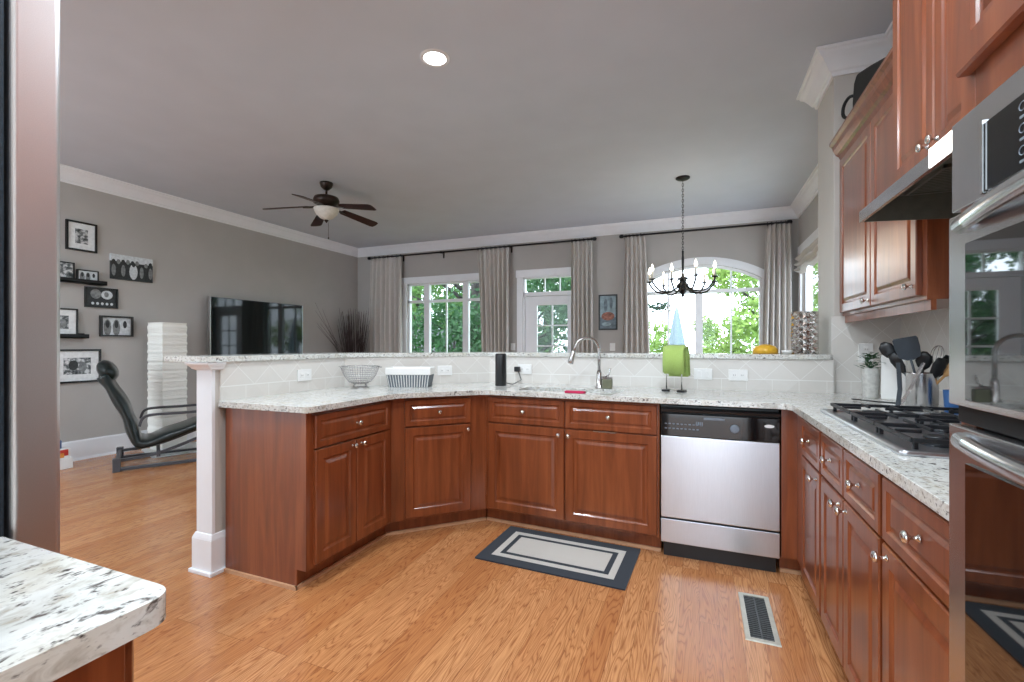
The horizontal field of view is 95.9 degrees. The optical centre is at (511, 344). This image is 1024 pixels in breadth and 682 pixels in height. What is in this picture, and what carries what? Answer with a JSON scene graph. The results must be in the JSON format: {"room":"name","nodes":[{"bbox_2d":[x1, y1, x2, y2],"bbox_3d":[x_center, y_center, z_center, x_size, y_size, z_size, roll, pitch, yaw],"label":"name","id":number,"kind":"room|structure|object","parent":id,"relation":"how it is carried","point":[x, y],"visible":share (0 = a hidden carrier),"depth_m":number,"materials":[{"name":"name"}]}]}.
{"room":"kitchen","nodes":[
{"label":"kitchen","id":0,"kind":"room"},
{"bbox_2d":[60,181,357,442],"bbox_3d":[-4.918,-0.310,4.294,0.120,3.060,10.270,0,0,22],"label":"wall","id":1,"kind":"structure","parent":0,"point":[195,258],"depth_m":5.77,"materials":[{"name":"beige paint"}]},
{"bbox_2d":[60,333,88,337],"bbox_3d":[-4.628,-0.098,4.715,0.100,0.055,0.468,0,0,22],"label":"ledge","id":2,"kind":"object","parent":1,"relation":"attached to","point":[79,335],"visible":0.48,"depth_m":4.80,"materials":[{"name":"black wood"}]},
{"bbox_2d":[60,308,77,333],"bbox_3d":[-4.631,-0.234,4.731,0.022,0.291,0.295,0,0,22],"label":"framed picture","id":3,"kind":"object","parent":2,"relation":"on","point":[68,316],"visible":0.45,"depth_m":4.80},
{"bbox_2d":[60,349,100,383],"bbox_3d":[-4.598,0.223,4.888,0.025,0.355,0.411,0,0,22],"label":"framed picture","id":4,"kind":"object","parent":1,"relation":"attached to","point":[76,365],"visible":0.7,"depth_m":4.90},
{"bbox_2d":[63,357,90,374],"bbox_3d":[-4.598,0.223,4.888,0.002,0.175,0.231,0,0,22],"label":"print","id":5,"kind":"object","parent":4,"relation":"attached to","point":[71,365],"depth_m":4.88},
{"bbox_2d":[65,219,96,252],"bbox_3d":[-4.585,-1.155,4.922,0.025,0.310,0.267,0,0,22],"label":"framed picture","id":6,"kind":"object","parent":1,"relation":"attached to","point":[83,236],"visible":1,"depth_m":4.91},
{"bbox_2d":[75,228,87,244],"bbox_3d":[-4.584,-1.155,4.921,0.001,0.154,0.111,0,0,22],"label":"print","id":7,"kind":"object","parent":6,"relation":"attached to","point":[81,234],"depth_m":4.92},
{"bbox_2d":[60,277,106,285],"bbox_3d":[-4.597,-0.677,4.790,0.100,0.055,0.630,0,0,22],"label":"ledge","id":8,"kind":"object","parent":1,"relation":"attached to","point":[62,279],"visible":0.51,"depth_m":4.88,"materials":[{"name":"black wood"}]},
{"bbox_2d":[60,261,74,277],"bbox_3d":[-4.614,-0.764,4.762,0.020,0.191,0.165,0,0,22],"label":"framed picture","id":9,"kind":"object","parent":8,"relation":"on","point":[67,269],"visible":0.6,"depth_m":4.78},
{"bbox_2d":[76,269,98,280],"bbox_3d":[-4.540,-0.735,4.945,0.020,0.131,0.190,0,0,22],"label":"framed picture","id":10,"kind":"object","parent":8,"relation":"on","point":[80,273],"visible":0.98,"depth_m":4.94},
{"bbox_2d":[79,270,96,279],"bbox_3d":[-4.537,-0.732,4.944,0.002,0.112,0.166,0,0,22],"label":"print","id":11,"kind":"object","parent":10,"relation":"attached to","point":[83,274],"depth_m":4.95},
{"bbox_2d":[84,286,117,308],"bbox_3d":[-4.518,-0.520,5.087,0.025,0.220,0.303,0,0,22],"label":"framed picture","id":12,"kind":"object","parent":1,"relation":"attached to","point":[97,297],"visible":1,"depth_m":5.08},
{"bbox_2d":[99,315,133,336],"bbox_3d":[-4.459,-0.210,5.212,0.040,0.230,0.315,0,0,22],"label":"framed picture","id":13,"kind":"object","parent":1,"relation":"attached to","point":[115,326],"visible":1,"depth_m":5.21},
{"bbox_2d":[103,317,129,334],"bbox_3d":[-4.465,-0.205,5.214,0.002,0.203,0.279,0,0,22],"label":"print","id":14,"kind":"object","parent":13,"relation":"attached to","point":[113,325],"depth_m":5.21},
{"bbox_2d":[62,430,196,460],"bbox_3d":[-4.870,1.115,4.210,0.032,0.210,10.150,0,0,22],"label":"baseboard","id":15,"kind":"structure","parent":1,"relation":"attached to","point":[82,449],"depth_m":5.06,"materials":[{"name":"white paint"}]},
{"bbox_2d":[110,253,152,282],"bbox_3d":[-4.407,-0.885,5.358,0.027,0.280,0.425,0,0,22],"label":"framed picture","id":16,"kind":"object","parent":1,"relation":"attached to","point":[122,267],"visible":1,"depth_m":5.34},
{"bbox_2d":[208,296,302,354],"bbox_3d":[-3.754,-0.210,6.828,0.137,0.868,1.532,0,0,22],"label":"television","id":17,"kind":"object","parent":1,"relation":"attached to","point":[235,326],"visible":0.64,"depth_m":6.67,"materials":[{"name":"black plastic"}]},
{"bbox_2d":[60,440,848,681],"bbox_3d":[-1.455,1.270,2.909,7.640,0.100,10.300,0,0,22],"label":"floor","id":18,"kind":"structure","parent":0,"point":[416,606],"depth_m":2.08,"materials":[{"name":"brown wood"}]},
{"bbox_2d":[0,0,59,553],"bbox_3d":[-1.327,0.245,0.635,0.900,1.950,0.744,0,0,22],"label":"refrigerator","id":19,"kind":"object","parent":18,"relation":"on","point":[29,29],"visible":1,"depth_m":0.76,"materials":[{"name":"metal"}]},
{"bbox_2d":[60,447,72,469],"bbox_3d":[-4.494,1.120,4.533,0.200,0.200,0.200,0,0,16],"label":"storage box","id":20,"kind":"object","parent":18,"relation":"on","point":[66,462],"visible":0.32,"depth_m":4.55,"materials":[{"name":"white plastic"}]},
{"bbox_2d":[60,457,72,469],"bbox_3d":[-4.494,1.170,4.533,0.200,0.100,0.200,0,0,16],"label":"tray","id":21,"kind":"object","parent":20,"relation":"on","point":[65,462],"depth_m":4.55,"materials":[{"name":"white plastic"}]},
{"bbox_2d":[53,639,133,681],"bbox_3d":[-0.735,0.777,0.365,0.380,0.885,0.656,0,0,22],"label":"base cabinet","id":22,"kind":"object","parent":18,"relation":"on","point":[117,665],"visible":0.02,"depth_m":0.53,"materials":[{"name":"brown wood"}]},
{"bbox_2d":[0,537,165,681],"bbox_3d":[-0.727,0.317,0.344,0.418,0.034,0.652,0,0,22],"label":"countertop","id":23,"kind":"structure","parent":22,"relation":"on","point":[59,613],"depth_m":0.53,"materials":[{"name":"stone"}]},
{"bbox_2d":[96,360,196,472],"bbox_3d":[-3.707,0.685,4.910,1.049,1.069,0.690,0,0,-38],"label":"lounge chair","id":24,"kind":"object","parent":18,"relation":"on","point":[108,372],"visible":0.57,"depth_m":4.63,"materials":[{"name":"black leather"}]},
{"bbox_2d":[96,375,196,448],"bbox_3d":[-3.705,0.663,4.912,1.043,0.774,0.540,0,0,-38],"label":"cushion","id":25,"kind":"object","parent":24,"relation":"on","point":[118,397],"depth_m":4.65,"materials":[{"name":"black leather"}]},
{"bbox_2d":[141,442,196,457],"bbox_3d":[-3.748,1.214,5.531,0.620,0.011,1.000,0,0,42],"label":"floor mat","id":26,"kind":"object","parent":18,"relation":"on","point":[191,444],"visible":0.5,"depth_m":5.24,"materials":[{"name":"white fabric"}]},
{"bbox_2d":[147,322,187,449],"bbox_3d":[-4.055,0.480,5.438,0.282,1.480,0.282,0,0,22],"label":"floor lamp","id":27,"kind":"object","parent":26,"relation":"on","point":[167,381],"visible":0.76,"depth_m":5.34,"materials":[{"name":"white paper"}]},
{"bbox_2d":[224,400,390,590],"bbox_3d":[-1.125,0.777,2.699,0.628,0.886,0.719,0,0,22],"label":"base cabinet","id":28,"kind":"object","parent":18,"relation":"on","point":[306,494],"visible":0.94,"depth_m":2.42,"materials":[{"name":"brown wood"}]},
{"bbox_2d":[315,303,368,351],"bbox_3d":[-2.926,0.261,8.069,0.561,1.918,1.035,0,0,22],"label":"dried branches","id":29,"kind":"object","parent":18,"relation":"on","point":[350,347],"visible":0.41,"depth_m":8.22,"materials":[{"name":"brown plant"}]},
{"bbox_2d":[385,395,485,535],"bbox_3d":[-0.518,0.777,3.147,0.692,0.886,0.356,0,0,-23],"label":"base cabinet","id":30,"kind":"object","parent":18,"relation":"on","point":[438,444],"visible":0.87,"depth_m":3.02,"materials":[{"name":"brown wood"}]},
{"bbox_2d":[475,526,640,590],"bbox_3d":[0.276,1.215,2.693,0.850,0.009,0.500,0,0,24],"label":"kitchen rug","id":31,"kind":"object","parent":18,"relation":"on","point":[609,565],"visible":1,"depth_m":2.64,"materials":[{"name":"fabric"}]},
{"bbox_2d":[486,395,663,551],"bbox_3d":[0.420,0.777,3.125,1.169,0.886,0.556,0,0,25],"label":"base cabinet","id":32,"kind":"object","parent":18,"relation":"on","point":[590,469],"visible":0.94,"depth_m":2.88,"materials":[{"name":"brown wood"}]},
{"bbox_2d":[661,404,780,571],"bbox_3d":[1.234,0.784,2.794,0.597,0.872,0.598,0,0,22],"label":"dishwasher","id":33,"kind":"object","parent":18,"relation":"on","point":[720,466],"visible":1,"depth_m":2.54,"materials":[{"name":"silver metal"}]},
{"bbox_2d":[738,592,781,647],"bbox_3d":[1.101,1.217,2.070,0.132,0.005,0.396,0,0,22],"label":"floor vent","id":34,"kind":"object","parent":18,"relation":"in","point":[759,625],"visible":1,"depth_m":2.04,"materials":[{"name":"metal"}]},
{"bbox_2d":[776,409,800,574],"bbox_3d":[1.599,0.777,2.665,0.160,0.886,0.560,0,0,22],"label":"cabinet filler","id":35,"kind":"object","parent":18,"relation":"on","point":[788,562],"visible":0.5,"depth_m":2.42,"materials":[{"name":"brown wood"}]},
{"bbox_2d":[797,415,822,615],"bbox_3d":[1.648,0.777,2.026,0.696,0.886,0.587,0,0,22],"label":"base cabinet","id":36,"kind":"object","parent":18,"relation":"on","point":[809,475],"visible":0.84,"depth_m":2.05,"materials":[{"name":"brown wood"}]},
{"bbox_2d":[819,433,886,681],"bbox_3d":[1.411,0.777,1.442,0.696,0.886,0.667,0,0,22],"label":"base cabinet","id":37,"kind":"object","parent":18,"relation":"on","point":[851,489],"visible":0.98,"depth_m":1.49,"materials":[{"name":"brown wood"}]},
{"bbox_2d":[870,477,948,681],"bbox_3d":[1.195,0.777,0.907,0.696,0.886,0.482,0,0,22],"label":"base cabinet","id":38,"kind":"object","parent":18,"relation":"on","point":[915,554],"visible":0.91,"depth_m":1.06,"materials":[{"name":"brown wood"}]},
{"bbox_2d":[218,382,948,520],"bbox_3d":[0.257,0.317,2.321,3.502,0.032,2.401,0,0,22],"label":"countertop","id":39,"kind":"structure","parent":38,"relation":"on","point":[926,479],"depth_m":2.51,"materials":[{"name":"white stone"}]},
{"bbox_2d":[339,365,381,388],"bbox_3d":[-1.064,0.223,3.236,0.268,0.153,0.281,0,0,-25],"label":"footed bowl","id":40,"kind":"object","parent":39,"relation":"on","point":[372,366],"visible":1,"depth_m":3.19,"materials":[{"name":"metal"}]},
{"bbox_2d":[385,367,434,386],"bbox_3d":[-0.737,0.232,3.362,0.324,0.139,0.171,0,0,2],"label":"storage basket","id":41,"kind":"object","parent":39,"relation":"on","point":[396,376],"visible":1,"depth_m":3.28,"materials":[{"name":"white plastic"}]},
{"bbox_2d":[495,353,521,385],"bbox_3d":[-0.015,0.182,3.500,0.084,0.238,0.290,0,0,40],"label":"smart speaker","id":42,"kind":"object","parent":39,"relation":"on","point":[500,358],"visible":0.99,"depth_m":3.39},
{"bbox_2d":[568,336,610,388],"bbox_3d":[0.527,0.120,3.197,0.302,0.362,0.080,0,0,-7],"label":"kitchen faucet","id":43,"kind":"object","parent":39,"relation":"on","point":[599,376],"visible":0.97,"depth_m":3.20,"materials":[{"name":"silver metal"}]},
{"bbox_2d":[661,374,686,392],"bbox_3d":[1.047,0.157,2.985,0.150,0.289,0.060,0,0,40],"label":"towel stand","id":44,"kind":"object","parent":39,"relation":"on","point":[666,389],"visible":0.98,"depth_m":2.98,"materials":[{"name":"silver metal"}]},
{"bbox_2d":[662,345,689,376],"bbox_3d":[1.063,0.101,2.994,0.147,0.207,0.115,0,0,40],"label":"hand towel","id":45,"kind":"object","parent":44,"relation":"on","point":[676,358],"visible":1,"depth_m":2.96,"materials":[{"name":"green fabric"}]},
{"bbox_2d":[855,352,882,398],"bbox_3d":[2.043,0.170,2.624,0.156,0.262,0.174,0,0,22],"label":"potted plant","id":46,"kind":"object","parent":39,"relation":"on","point":[870,376],"visible":0.92,"depth_m":2.60,"materials":[{"name":"white ceramic"}]},
{"bbox_2d":[820,403,960,458],"bbox_3d":[1.464,0.277,1.578,0.520,0.047,0.905,0,0,22],"label":"gas cooktop","id":47,"kind":"object","parent":39,"relation":"in","point":[906,432],"visible":0.74,"depth_m":1.56,"materials":[{"name":"metal"}]},
{"bbox_2d":[881,355,906,400],"bbox_3d":[2.084,0.178,2.522,0.020,0.245,0.110,0,0,-36],"label":"cutting board","id":48,"kind":"object","parent":39,"relation":"on","point":[888,371],"visible":0.62,"depth_m":2.53,"materials":[{"name":"white plastic"}]},
{"bbox_2d":[905,372,938,411],"bbox_3d":[1.895,0.214,2.135,0.120,0.173,0.120,0,0,22],"label":"utensil crock","id":49,"kind":"object","parent":39,"relation":"on","point":[925,392],"visible":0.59,"depth_m":2.09,"materials":[{"name":"metal"}]},
{"bbox_2d":[879,342,905,376],"bbox_3d":[1.869,0.134,2.206,0.187,0.300,0.017,0,0,45],"label":"ladle","id":50,"kind":"object","parent":49,"relation":"in","point":[886,348],"visible":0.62,"depth_m":2.25,"materials":[{"name":"black plastic"}]},
{"bbox_2d":[888,352,905,375],"bbox_3d":[1.863,0.159,2.175,0.150,0.250,0.017,0,0,45],"label":"spoon","id":51,"kind":"object","parent":49,"relation":"in","point":[893,358],"visible":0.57,"depth_m":2.20,"materials":[{"name":"plastic"}]},
{"bbox_2d":[892,336,920,372],"bbox_3d":[1.846,0.120,2.140,0.127,0.326,0.044,0,0,23],"label":"spatula","id":52,"kind":"object","parent":49,"relation":"in","point":[906,348],"visible":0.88,"depth_m":2.14,"materials":[{"name":"plastic"}]},
{"bbox_2d":[895,363,924,405],"bbox_3d":[1.793,0.189,2.088,0.121,0.217,0.042,0,0,22],"label":"tongs","id":53,"kind":"object","parent":49,"relation":"in","point":[899,401],"visible":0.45,"depth_m":2.09,"materials":[{"name":"metal"}]},
{"bbox_2d":[915,351,932,372],"bbox_3d":[1.889,0.155,2.131,0.043,0.254,0.079,0,0,4],"label":"spoon","id":54,"kind":"object","parent":49,"relation":"in","point":[925,357],"visible":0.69,"depth_m":2.11,"materials":[{"name":"black plastic"}]},
{"bbox_2d":[930,357,947,377],"bbox_3d":[1.893,0.170,2.091,0.035,0.229,0.126,0,0,-15],"label":"serving spoon","id":55,"kind":"object","parent":49,"relation":"in","point":[939,365],"visible":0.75,"depth_m":2.06,"materials":[{"name":"black plastic"}]},
{"bbox_2d":[943,390,958,413],"bbox_3d":[1.910,0.248,1.999,0.068,0.105,0.068,0,0,22],"label":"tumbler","id":56,"kind":"object","parent":39,"relation":"on","point":[947,403],"visible":0.23,"depth_m":2.00,"materials":[{"name":"plastic"}]},
{"bbox_2d":[955,0,1023,428],"bbox_3d":[0.890,-0.280,0.228,0.741,3.000,1.000,0,0,22],"label":"oven tower","id":57,"kind":"object","parent":18,"relation":"on","point":[989,34],"visible":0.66,"depth_m":0.72,"materials":[{"name":"brown wood"}]},
{"bbox_2d":[949,66,1023,681],"bbox_3d":[0.861,0.274,0.363,0.621,1.312,0.760,0,0,22],"label":"double wall oven","id":58,"kind":"object","parent":57,"relation":"in","point":[986,240],"visible":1,"depth_m":0.69,"materials":[{"name":"silver metal"}]},
{"bbox_2d":[60,0,892,247],"bbox_3d":[-1.455,-1.900,2.909,7.640,0.120,10.300,0,0,22],"label":"ceiling","id":59,"kind":"structure","parent":0,"point":[541,114],"depth_m":3.55,"materials":[{"name":"paint"}]},
{"bbox_2d":[263,181,377,238],"bbox_3d":[-2.062,-1.520,5.227,1.212,0.638,1.261,0,0,22],"label":"ceiling fan","id":60,"kind":"object","parent":59,"relation":"hanging from","point":[326,209],"visible":1,"depth_m":5.17,"materials":[{"name":"brown metal"}]},
{"bbox_2d":[420,49,449,66],"bbox_3d":[-0.495,-1.837,2.962,0.190,0.006,0.190,0,0,22],"label":"recessed light","id":61,"kind":"object","parent":59,"relation":"in","point":[430,57],"visible":1,"depth_m":2.95,"materials":[{"name":"white paint"}]},
{"bbox_2d":[647,175,717,296],"bbox_3d":[1.898,-1.182,5.067,0.761,1.314,0.742,0,0,-32],"label":"chandelier","id":62,"kind":"object","parent":59,"relation":"hanging from","point":[682,286],"visible":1,"depth_m":5.04,"materials":[{"name":"black metal"}]},
{"bbox_2d":[215,356,834,532],"bbox_3d":[0.120,0.656,3.290,3.778,1.128,1.254,0,0,-6],"label":"wall","id":63,"kind":"structure","parent":0,"point":[220,413],"depth_m":2.49,"materials":[{"name":"paint"}]},
{"bbox_2d":[184,362,225,577],"bbox_3d":[-1.642,0.656,2.484,0.188,1.127,0.117,0,0,22],"label":"column","id":64,"kind":"structure","parent":63,"relation":"attached to","point":[208,546],"depth_m":2.46,"materials":[{"name":"white paint"}]},
{"bbox_2d":[219,358,344,400],"bbox_3d":[-1.395,0.206,2.925,0.010,0.228,0.945,0,0,22],"label":"backsplash","id":65,"kind":"structure","parent":63,"relation":"attached to","point":[238,379],"depth_m":2.81,"materials":[{"name":"tile"}]},
{"bbox_2d":[297,369,310,380],"bbox_3d":[-1.350,0.196,3.007,0.009,0.075,0.115,0,0,22],"label":"wall outlet","id":66,"kind":"object","parent":63,"relation":"attached to","point":[304,374],"visible":1,"depth_m":3.00,"materials":[{"name":"white plastic"}]},
{"bbox_2d":[345,356,489,385],"bbox_3d":[-0.700,0.206,3.559,1.114,0.228,0.010,0,0,-21],"label":"backsplash","id":67,"kind":"structure","parent":63,"relation":"attached to","point":[470,369],"depth_m":3.59,"materials":[{"name":"tile"}]},
{"bbox_2d":[164,352,832,361],"bbox_3d":[0.040,0.075,3.415,4.103,0.031,1.576,0,0,-7],"label":"bar","id":68,"kind":"object","parent":63,"relation":"on","point":[282,356],"visible":0.92,"depth_m":3.17,"materials":[{"name":"white stone"}]},
{"bbox_2d":[753,344,777,353],"bbox_3d":[1.772,0.027,3.231,0.160,0.065,0.160,0,0,22],"label":"bowl","id":69,"kind":"object","parent":68,"relation":"on","point":[764,348],"visible":1,"depth_m":3.17,"materials":[{"name":"ceramic"}]},
{"bbox_2d":[791,311,818,353],"bbox_3d":[1.958,-0.081,3.091,0.160,0.281,0.160,0,0,22],"label":"vase","id":70,"kind":"object","parent":68,"relation":"on","point":[804,324],"visible":0.97,"depth_m":3.04,"materials":[{"name":"silver metal"}]},
{"bbox_2d":[490,356,833,393],"bbox_3d":[0.908,0.206,3.317,2.355,0.228,0.010,0,0,22],"label":"backsplash","id":71,"kind":"structure","parent":63,"relation":"attached to","point":[775,375],"depth_m":3.20,"materials":[{"name":"tile"}]},
{"bbox_2d":[694,368,711,379],"bbox_3d":[1.301,0.198,3.147,0.115,0.075,0.010,0,0,22],"label":"light switch","id":72,"kind":"object","parent":63,"relation":"attached to","point":[702,374],"visible":1,"depth_m":3.15,"materials":[{"name":"white plastic"}]},
{"bbox_2d":[729,369,747,380],"bbox_3d":[1.501,0.200,3.066,0.115,0.075,0.009,0,0,22],"label":"wall outlet","id":73,"kind":"object","parent":63,"relation":"attached to","point":[734,374],"visible":1,"depth_m":3.06,"materials":[{"name":"white plastic"}]},
{"bbox_2d":[358,219,797,351],"bbox_3d":[0.505,-0.310,7.590,7.460,3.060,0.150,0,0,22],"label":"wall","id":74,"kind":"structure","parent":0,"point":[744,244],"depth_m":7.13,"materials":[{"name":"beige paint"}]},
{"bbox_2d":[402,273,479,351],"bbox_3d":[-1.181,-0.217,8.208,1.850,2.035,0.150,0,0,22],"label":"window","id":75,"kind":"structure","parent":74,"relation":"in","point":[466,279],"depth_m":8.35,"materials":[{"name":"white paint"}]},
{"bbox_2d":[367,237,596,261],"bbox_3d":[-0.697,-1.600,7.926,4.330,0.120,0.129,0,0,22],"label":"curtain rod","id":76,"kind":"object","parent":74,"relation":"attached to","point":[593,238],"visible":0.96,"depth_m":7.76,"materials":[{"name":"black metal"}]},
{"bbox_2d":[368,254,401,351],"bbox_3d":[-2.345,-0.233,8.531,0.773,2.837,0.126,0,0,22],"label":"curtain","id":77,"kind":"object","parent":76,"relation":"hanging from","point":[385,305],"visible":0.62,"depth_m":8.52,"materials":[{"name":"fabric"}]},
{"bbox_2d":[477,245,508,351],"bbox_3d":[-0.318,-0.233,7.716,0.583,2.837,0.131,0,0,23],"label":"curtain","id":78,"kind":"object","parent":76,"relation":"hanging from","point":[493,264],"visible":0.6,"depth_m":7.70,"materials":[{"name":"fabric"}]},
{"bbox_2d":[571,237,592,351],"bbox_3d":[1.086,-0.233,7.147,0.356,2.837,0.138,0,0,22],"label":"curtain","id":79,"kind":"object","parent":76,"relation":"hanging from","point":[581,251],"visible":0.66,"depth_m":7.14,"materials":[{"name":"fabric"}]},
{"bbox_2d":[516,267,570,351],"bbox_3d":[0.643,-0.007,7.471,1.215,2.455,0.167,0,0,22],"label":"door","id":80,"kind":"structure","parent":74,"relation":"in","point":[528,303],"depth_m":7.59,"materials":[{"name":"white paint"}]},
{"bbox_2d":[599,294,616,329],"bbox_3d":[1.475,-0.502,7.102,0.285,0.545,0.025,0,0,22],"label":"framed picture","id":81,"kind":"object","parent":74,"relation":"attached to","point":[607,303],"visible":1,"depth_m":7.10,"materials":[{"name":"blue paper"}]},
{"bbox_2d":[647,257,763,352],"bbox_3d":[2.689,-0.228,6.641,1.860,2.055,0.150,0,0,22],"label":"window","id":82,"kind":"structure","parent":74,"relation":"in","point":[703,262],"depth_m":6.57,"materials":[{"name":"white paint"}]},
{"bbox_2d":[619,220,792,237],"bbox_3d":[2.673,-1.600,6.562,2.260,0.120,0.129,0,0,22],"label":"curtain rod","id":83,"kind":"object","parent":74,"relation":"attached to","point":[787,221],"visible":0.91,"depth_m":6.48,"materials":[{"name":"black metal"}]},
{"bbox_2d":[622,233,649,352],"bbox_3d":[1.837,-0.233,6.842,0.415,2.837,0.134,0,0,22],"label":"curtain","id":84,"kind":"object","parent":83,"relation":"hanging from","point":[635,338],"visible":0.66,"depth_m":6.83,"materials":[{"name":"fabric"}]},
{"bbox_2d":[762,220,791,352],"bbox_3d":[3.529,-0.233,6.159,0.365,2.837,0.133,0,0,22],"label":"curtain","id":85,"kind":"object","parent":83,"relation":"hanging from","point":[777,292],"visible":0.57,"depth_m":6.14,"materials":[{"name":"fabric"}]},
{"bbox_2d":[798,194,817,310],"bbox_3d":[3.265,-0.310,4.628,0.120,3.060,3.270,0,0,22],"label":"wall","id":86,"kind":"structure","parent":0,"point":[808,221],"depth_m":5.87,"materials":[{"name":"beige paint"}]},
{"bbox_2d":[798,228,817,310],"bbox_3d":[3.386,-0.315,5.059,0.140,1.930,2.180,0,0,22],"label":"window","id":87,"kind":"structure","parent":86,"relation":"in","point":[814,235],"depth_m":5.89,"materials":[{"name":"white paint"}]},
{"bbox_2d":[794,238,817,273],"bbox_3d":[3.317,-1.015,5.087,0.073,0.272,1.881,0,0,22],"label":"roman shade","id":88,"kind":"object","parent":87,"relation":"attached to","point":[808,256],"visible":0.62,"depth_m":5.34,"materials":[{"name":"fabric"}]},
{"bbox_2d":[818,72,859,353],"bbox_3d":[2.266,-0.310,3.042,0.343,3.060,0.420,0,0,22],"label":"wall","id":89,"kind":"structure","parent":0,"point":[830,119],"depth_m":3.03,"materials":[{"name":"paint"}]},
{"bbox_2d":[60,20,892,256],"bbox_3d":[-1.483,-1.764,2.839,7.340,0.150,10.150,0,0,22],"label":"trim","id":90,"kind":"structure","parent":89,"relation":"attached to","point":[829,61],"depth_m":6.18,"materials":[{"name":"white paint"}]},
{"bbox_2d":[831,315,899,393],"bbox_3d":[2.179,0.070,2.845,0.355,0.500,0.010,0,0,22],"label":"backsplash","id":91,"kind":"structure","parent":89,"relation":"attached to","point":[845,337],"depth_m":2.86,"materials":[{"name":"tile"}]},
{"bbox_2d":[858,344,872,362],"bbox_3d":[2.173,0.050,2.837,0.075,0.118,0.009,0,0,22],"label":"wall outlet","id":92,"kind":"object","parent":89,"relation":"attached to","point":[862,348],"visible":0.7,"depth_m":2.84,"materials":[{"name":"white plastic"}]},
{"bbox_2d":[829,47,950,322],"bbox_3d":[1.951,-0.703,2.314,0.356,1.130,1.155,0,0,22],"label":"upper cabinet","id":93,"kind":"object","parent":89,"relation":"attached to","point":[888,268],"visible":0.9,"depth_m":2.24,"materials":[{"name":"brown wood"}]},
{"bbox_2d":[841,58,884,118],"bbox_3d":[1.948,-1.385,2.308,0.286,0.232,0.761,0,0,18],"label":"bag","id":94,"kind":"object","parent":93,"relation":"on","point":[864,77],"visible":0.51,"depth_m":2.49,"materials":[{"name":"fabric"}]},
{"bbox_3d":[1.328,-0.310,-0.063,0.250,3.060,6.880,0,0,22],"label":"wall","id":95,"kind":"structure","parent":0,"visible":0},
{"bbox_2d":[900,308,948,405],"bbox_3d":[1.889,-0.105,1.668,0.010,0.850,2.410,0,0,22],"label":"backsplash","id":96,"kind":"structure","parent":95,"relation":"attached to","point":[931,328],"depth_m":2.41,"materials":[{"name":"tile"}]},
{"bbox_2d":[893,0,960,183],"bbox_3d":[1.460,-1.195,1.214,0.439,1.170,1.246,0,0,22],"label":"upper cabinet","id":97,"kind":"object","parent":95,"relation":"attached to","point":[926,86],"visible":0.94,"depth_m":1.60,"materials":[{"name":"brown wood"}]},
{"bbox_2d":[859,130,960,222],"bbox_3d":[1.517,-0.544,1.452,0.508,0.128,0.761,0,0,22],"label":"range hood","id":98,"kind":"object","parent":97,"relation":"attached to","point":[924,192],"visible":0.44,"depth_m":1.74,"materials":[{"name":"metal"}]},
{"label":"outside","id":99,"kind":"structure","parent":0,"visible":0},
{"bbox_3d":[6.126,1.620,28.456,80.000,0.200,42.650,0,0,22],"label":"ground","id":100,"kind":"structure","parent":99,"visible":0},
{"bbox_2d":[412,284,470,328],"bbox_3d":[-3.256,-2.200,18.509,5.105,7.453,5.813,0,0,-23],"label":"tree","id":101,"kind":"object","parent":100,"relation":"on","point":[414,296],"visible":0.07,"depth_m":17.79,"materials":[{"name":"green plant"}]},
{"bbox_2d":[412,288,481,351],"bbox_3d":[-1.824,0.226,13.257,3.493,3.582,3.511,0,0,22],"label":"tree","id":102,"kind":"object","parent":100,"relation":"on","point":[439,345],"visible":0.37,"depth_m":12.62,"materials":[{"name":"green plant"}]},
{"bbox_2d":[442,283,480,343],"bbox_3d":[-1.219,-2.965,14.370,6.119,8.976,6.030,0,0,22],"label":"tree","id":103,"kind":"object","parent":100,"relation":"on","point":[474,286],"visible":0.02,"depth_m":14.55,"materials":[{"name":"green plant"}]},
{"bbox_2d":[527,277,570,351],"bbox_3d":[0.875,-0.455,13.302,3.110,4.636,4.054,0,0,-13],"label":"tree","id":104,"kind":"object","parent":100,"relation":"on","point":[536,284],"visible":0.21,"depth_m":12.43,"materials":[{"name":"green plant"}]},
{"bbox_2d":[530,277,570,351],"bbox_3d":[1.645,-3.071,18.380,6.482,9.297,6.036,0,0,-42],"label":"tree","id":105,"kind":"object","parent":100,"relation":"on","point":[550,321],"visible":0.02,"depth_m":17.40,"materials":[{"name":"green plant"}]},
{"bbox_2d":[648,302,670,312],"bbox_3d":[2.964,0.237,11.210,1.733,2.567,0.232,0,0,22],"label":"young tree","id":106,"kind":"object","parent":100,"relation":"on","point":[662,306],"visible":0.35,"depth_m":10.98,"materials":[{"name":"green plant"}]},
{"bbox_2d":[649,320,670,352],"bbox_3d":[4.705,0.385,16.855,2.365,2.953,2.136,0,0,-31],"label":"tree","id":107,"kind":"object","parent":100,"relation":"on","point":[656,346],"visible":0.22,"depth_m":16.54,"materials":[{"name":"green plant"}]},
{"bbox_2d":[669,306,684,344],"bbox_3d":[3.561,0.340,9.994,0.440,2.360,0.440,0,0,22],"label":"patio umbrella","id":108,"kind":"object","parent":100,"relation":"on","point":[676,337],"visible":0.37,"depth_m":9.93,"materials":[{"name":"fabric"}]},
{"bbox_2d":[691,314,757,352],"bbox_3d":[6.644,0.327,14.010,2.362,2.867,2.178,0,0,22],"label":"tree","id":109,"kind":"object","parent":100,"relation":"on","point":[708,325],"visible":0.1,"depth_m":13.86,"materials":[{"name":"green plant"}]},
{"bbox_2d":[703,263,817,352],"bbox_3d":[6.874,-1.412,12.399,3.868,5.993,3.719,0,0,28],"label":"tree","id":110,"kind":"object","parent":100,"relation":"on","point":[752,301],"visible":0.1,"depth_m":11.79,"materials":[{"name":"green plant"}]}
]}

